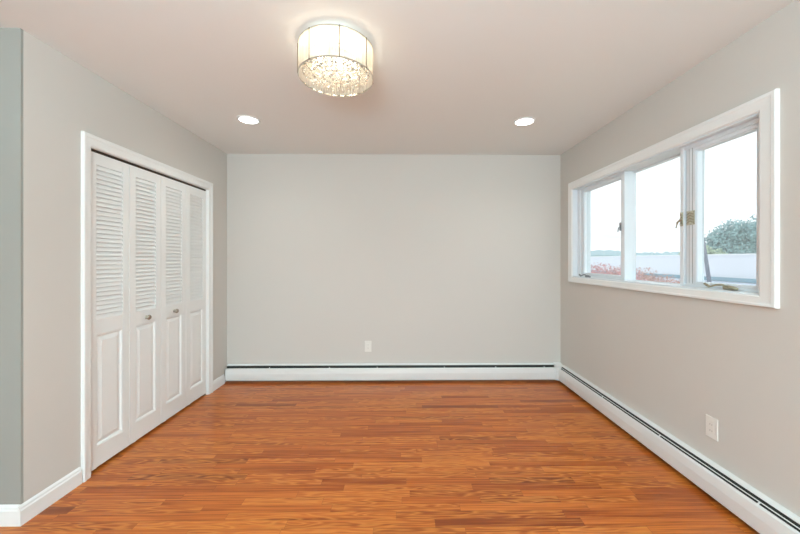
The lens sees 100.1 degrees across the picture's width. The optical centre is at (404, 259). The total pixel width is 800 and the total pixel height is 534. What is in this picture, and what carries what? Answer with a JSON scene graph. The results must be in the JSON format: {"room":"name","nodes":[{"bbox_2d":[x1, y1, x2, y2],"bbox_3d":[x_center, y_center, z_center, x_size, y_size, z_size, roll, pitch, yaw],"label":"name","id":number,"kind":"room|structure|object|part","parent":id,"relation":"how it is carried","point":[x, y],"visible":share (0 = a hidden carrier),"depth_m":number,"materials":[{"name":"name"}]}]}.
{"room":"empty bedroom","nodes":[
{"label":"empty bedroom","id":0,"kind":"room"},
{"bbox_2d":[0,28,22,504],"bbox_3d":[-2.965,0.080,1.697,2.148,2.440,0.122,0,0,-1],"label":"wall","id":1,"kind":"structure","parent":0,"point":[11,39],"depth_m":1.65,"materials":[{"name":"grey paint"}]},
{"bbox_2d":[0,504,20,526],"bbox_3d":[-2.903,1.251,1.630,2.029,0.098,0.014,0,0,-1],"label":"baseboard","id":2,"kind":"structure","parent":1,"relation":"attached to","point":[8,512],"depth_m":1.63,"materials":[{"name":"white paint"}]},
{"bbox_2d":[23,30,226,502],"bbox_3d":[-1.954,0.080,2.627,0.110,2.440,1.935,0,0,-1],"label":"wall","id":3,"kind":"structure","parent":0,"point":[62,98],"depth_m":1.85,"materials":[{"name":"beige paint"}]},
{"bbox_2d":[18,467,81,526],"bbox_3d":[-1.883,1.251,1.791,0.014,0.098,0.315,0,0,-1],"label":"baseboard","id":4,"kind":"structure","parent":3,"relation":"attached to","point":[35,505],"depth_m":1.76,"materials":[{"name":"white paint"}]},
{"bbox_2d":[91,151,160,470],"bbox_3d":[-1.904,0.310,2.318,0.065,1.947,0.607,0,0,-1],"label":"door","id":5,"kind":"structure","parent":3,"relation":"in","point":[125,198],"depth_m":2.28,"materials":[{"name":"white paint"}]},
{"bbox_3d":[-1.919,0.808,2.165,0.024,0.692,0.198,0,0,-1],"label":"panel","id":6,"kind":"part","parent":5,"relation":"part of","materials":[{"name":"white paint"}]},
{"bbox_3d":[-1.922,0.808,2.470,0.024,0.692,0.198,0,0,-1],"label":"panel","id":7,"kind":"part","parent":5,"relation":"part of","materials":[{"name":"white paint"}]},
{"bbox_2d":[81,131,212,482],"bbox_3d":[-1.945,0.273,2.629,0.129,2.054,1.347,0,0,-1],"label":"door frame","id":8,"kind":"structure","parent":3,"relation":"attached to","point":[89,142],"depth_m":2.00,"materials":[{"name":"white paint"}]},
{"bbox_2d":[161,176,205,422],"bbox_3d":[-1.910,0.310,2.928,0.065,1.947,0.607,0,0,-1],"label":"door","id":9,"kind":"structure","parent":3,"relation":"in","point":[183,206],"depth_m":2.88,"materials":[{"name":"white paint"}]},
{"bbox_3d":[-1.925,0.808,2.775,0.024,0.692,0.198,0,0,-1],"label":"panel","id":10,"kind":"part","parent":9,"relation":"part of","materials":[{"name":"white paint"}]},
{"bbox_3d":[-1.928,0.808,3.080,0.024,0.692,0.198,0,0,-1],"label":"panel","id":11,"kind":"part","parent":9,"relation":"part of","materials":[{"name":"white paint"}]},
{"bbox_2d":[213,374,224,390],"bbox_3d":[-1.901,1.251,3.416,0.014,0.098,0.221,0,0,-1],"label":"baseboard","id":12,"kind":"structure","parent":3,"relation":"attached to","point":[219,381],"depth_m":3.41,"materials":[{"name":"white paint"}]},
{"bbox_2d":[0,380,759,533],"bbox_3d":[-1.093,1.350,0.596,5.867,0.100,6.255,0,0,-1],"label":"floor","id":13,"kind":"structure","parent":0,"point":[398,456],"depth_m":2.07,"materials":[{"name":"brown wood"}]},
{"bbox_2d":[227,154,560,380],"bbox_3d":[-0.426,0.080,3.671,4.627,2.440,0.120,0,0,-1],"label":"wall","id":14,"kind":"structure","parent":0,"point":[421,258],"depth_m":3.61,"materials":[{"name":"beige paint"}]},
{"bbox_2d":[365,341,370,351],"bbox_3d":[-0.397,0.930,3.606,0.072,0.117,0.008,0,0,-1],"label":"wall outlet","id":15,"kind":"object","parent":14,"relation":"attached to","point":[367,343],"visible":1,"depth_m":3.60,"materials":[{"name":"plastic"}]},
{"bbox_2d":[225,362,562,380],"bbox_3d":[-0.104,1.193,3.572,3.580,0.170,0.083,0,0,-1],"label":"baseboard heater","id":16,"kind":"object","parent":14,"relation":"attached to","point":[334,371],"visible":0.91,"depth_m":3.56,"materials":[{"name":"white metal"}]},
{"bbox_3d":[-0.139,1.196,3.598,3.510,0.164,0.030,0,0,-1],"label":"plate","id":17,"kind":"part","parent":16,"relation":"part of","materials":[{"name":"white metal"}]},
{"bbox_2d":[0,0,793,154],"bbox_3d":[-1.043,-1.190,0.596,5.967,0.100,6.255,0,0,-1],"label":"ceiling","id":18,"kind":"structure","parent":0,"point":[451,77],"depth_m":1.91,"materials":[{"name":"paint"}]},
{"bbox_2d":[236,115,260,124],"bbox_3d":[-1.272,-1.137,2.724,0.180,0.006,0.180,0,0,-1],"label":"recessed light","id":19,"kind":"object","parent":18,"relation":"in","point":[246,119],"visible":1,"depth_m":2.71,"materials":[{"name":"white paint"}]},
{"bbox_2d":[297,24,372,96],"bbox_3d":[-0.361,-1.044,1.766,0.389,0.191,0.389,0,0,-1],"label":"ceiling lamp","id":20,"kind":"object","parent":18,"relation":"attached to","point":[337,46],"visible":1,"depth_m":1.67,"materials":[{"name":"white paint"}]},
{"bbox_3d":[-0.549,-1.033,1.714,0.004,0.152,0.004,0,0,-1],"label":"shade rod","id":21,"kind":"part","parent":20,"relation":"part of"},
{"bbox_3d":[-0.309,-1.033,1.578,0.004,0.152,0.004,0,0,29],"label":"shade rod","id":22,"kind":"part","parent":20,"relation":"part of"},
{"bbox_3d":[-0.191,-1.033,1.671,0.004,0.152,0.004,0,0,-1],"label":"shade rod","id":23,"kind":"part","parent":20,"relation":"part of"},
{"bbox_2d":[513,117,535,125],"bbox_3d":[0.984,-1.137,2.758,0.180,0.006,0.180,0,0,-1],"label":"recessed light","id":24,"kind":"object","parent":18,"relation":"in","point":[524,121],"visible":1,"depth_m":2.75,"materials":[{"name":"white paint"}]},
{"bbox_2d":[561,0,799,516],"bbox_3d":[1.805,0.080,0.627,0.170,2.440,6.015,0,0,-1],"label":"wall","id":25,"kind":"structure","parent":0,"point":[675,361],"depth_m":1.85,"materials":[{"name":"beige paint"}]},
{"bbox_2d":[568,88,779,308],"bbox_3d":[1.775,-0.280,2.479,0.191,1.004,1.902,0,0,-1],"label":"window","id":26,"kind":"structure","parent":25,"relation":"in","point":[761,114],"depth_m":2.01,"materials":[{"name":"white paint"}]},
{"bbox_3d":[1.790,-0.270,3.022,0.110,0.865,0.676,0,0,-1],"label":"casement frame","id":27,"kind":"part","parent":26,"relation":"part of","materials":[{"name":"white plastic"}]},
{"bbox_3d":[1.768,-0.268,3.002,0.046,0.848,0.635,0,0,-1],"label":"sash","id":28,"kind":"part","parent":26,"relation":"part of","materials":[{"name":"white plastic"}]},
{"bbox_3d":[1.817,-0.270,2.380,0.022,0.865,0.534,0,0,-1],"label":"fixed frame","id":29,"kind":"part","parent":26,"relation":"part of","materials":[{"name":"white plastic"}]},
{"bbox_3d":[1.725,-0.248,2.106,0.017,0.095,0.043,0,0,-30],"label":"lock lever","id":30,"kind":"part","parent":26,"relation":"part of","materials":[{"name":"brown metal"}]},
{"bbox_3d":[1.715,0.142,1.851,0.016,0.028,0.138,0,0,-1],"label":"crank arm","id":31,"kind":"part","parent":26,"relation":"part of","materials":[{"name":"brown metal"}]},
{"bbox_3d":[1.799,-0.270,1.851,0.116,0.865,0.468,0,0,-1],"label":"casement frame","id":32,"kind":"part","parent":26,"relation":"part of","materials":[{"name":"white plastic"}]},
{"bbox_3d":[1.774,-0.268,1.853,0.054,0.848,0.448,0,0,-1],"label":"sash","id":33,"kind":"part","parent":26,"relation":"part of","materials":[{"name":"white plastic"}]},
{"bbox_3d":[1.728,0.147,1.778,0.038,0.024,0.076,0,0,-1],"label":"crank handle","id":34,"kind":"part","parent":26,"relation":"part of","materials":[{"name":"brown metal"}]},
{"bbox_2d":[558,365,799,533],"bbox_3d":[1.686,1.196,0.683,0.065,0.164,5.729,0,0,-1],"label":"baseboard heater","id":35,"kind":"object","parent":25,"relation":"attached to","point":[756,509],"visible":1,"depth_m":1.90,"materials":[{"name":"white metal"}]},
{"bbox_2d":[706,414,717,440],"bbox_3d":[1.702,0.930,1.859,0.008,0.117,0.072,0,0,-1],"label":"wall outlet","id":36,"kind":"object","parent":25,"relation":"attached to","point":[711,423],"visible":1,"depth_m":1.85,"materials":[{"name":"plastic"}]},
{"bbox_2d":[708,420,713,434],"bbox_3d":[1.700,0.930,1.859,0.003,0.067,0.034,0,0,-1],"label":"receptacle","id":37,"kind":"object","parent":36,"relation":"attached to","point":[710,422],"depth_m":1.86,"materials":[{"name":"plastic"}]},
{"label":"outside","id":38,"kind":"structure","parent":0,"visible":0},
{"bbox_3d":[199.652,4.400,172.166,397.000,0.200,460.000,0,0,-1],"label":"ground","id":39,"kind":"structure","parent":38,"visible":0},
{"bbox_2d":[591,262,646,279],"bbox_3d":[5.029,2.177,8.709,2.047,4.249,1.281,0,0,32],"label":"maple tree","id":40,"kind":"object","parent":39,"relation":"on","point":[599,269],"visible":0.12,"depth_m":8.51,"materials":[{"name":"red plant"}]},
{"bbox_2d":[591,250,678,255],"bbox_3d":[111.709,-1.129,139.071,173.524,10.858,145.745,0,0,-1],"label":"woodland","id":41,"kind":"object","parent":39,"relation":"on","point":[596,252],"visible":0.06,"depth_m":162.36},
{"bbox_2d":[607,265,679,283],"bbox_3d":[6.862,2.228,9.493,2.184,4.148,1.114,0,0,34],"label":"maple tree","id":42,"kind":"object","parent":39,"relation":"on","point":[651,278],"visible":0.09,"depth_m":9.32,"materials":[{"name":"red plant"}]},
{"bbox_2d":[591,253,755,283],"bbox_3d":[21.629,2.020,31.235,16.170,4.560,58.100,0,0,-1],"label":"building","id":43,"kind":"structure","parent":39,"relation":"on","point":[739,268],"depth_m":15.17,"materials":[{"name":"paint"}]},
{"bbox_2d":[640,276,755,285],"bbox_3d":[11.059,2.615,34.922,4.870,3.370,50.400,0,0,-1],"label":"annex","id":44,"kind":"object","parent":39,"relation":"on","point":[640,276],"visible":0.02,"depth_m":13.85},
{"bbox_2d":[704,237,711,281],"bbox_3d":[12.710,-0.244,14.175,0.434,2.367,0.145,0,0,14],"label":"leaning pole","id":45,"kind":"object","parent":44,"relation":"on","point":[707,269],"visible":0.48,"depth_m":14.11,"materials":[{"name":"grey metal"}]},
{"bbox_2d":[678,245,727,254],"bbox_3d":[32.213,1.279,36.311,4.257,6.051,2.003,0,0,44],"label":"tree","id":46,"kind":"object","parent":39,"relation":"on","point":[709,250],"visible":0.11,"depth_m":35.51,"materials":[{"name":"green plant"}]},
{"bbox_2d":[705,218,755,253],"bbox_3d":[42.490,-0.559,43.316,6.159,9.730,6.012,0,0,-1],"label":"tree","id":47,"kind":"object","parent":39,"relation":"on","point":[727,239],"visible":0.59,"depth_m":42.63,"materials":[{"name":"green plant"}]},
{"bbox_2d":[732,214,755,252],"bbox_3d":[53.231,-1.329,49.376,8.740,11.271,5.792,0,0,28],"label":"tree","id":48,"kind":"object","parent":39,"relation":"on","point":[752,216],"visible":0.02,"depth_m":49.95,"materials":[{"name":"green plant"}]}
]}

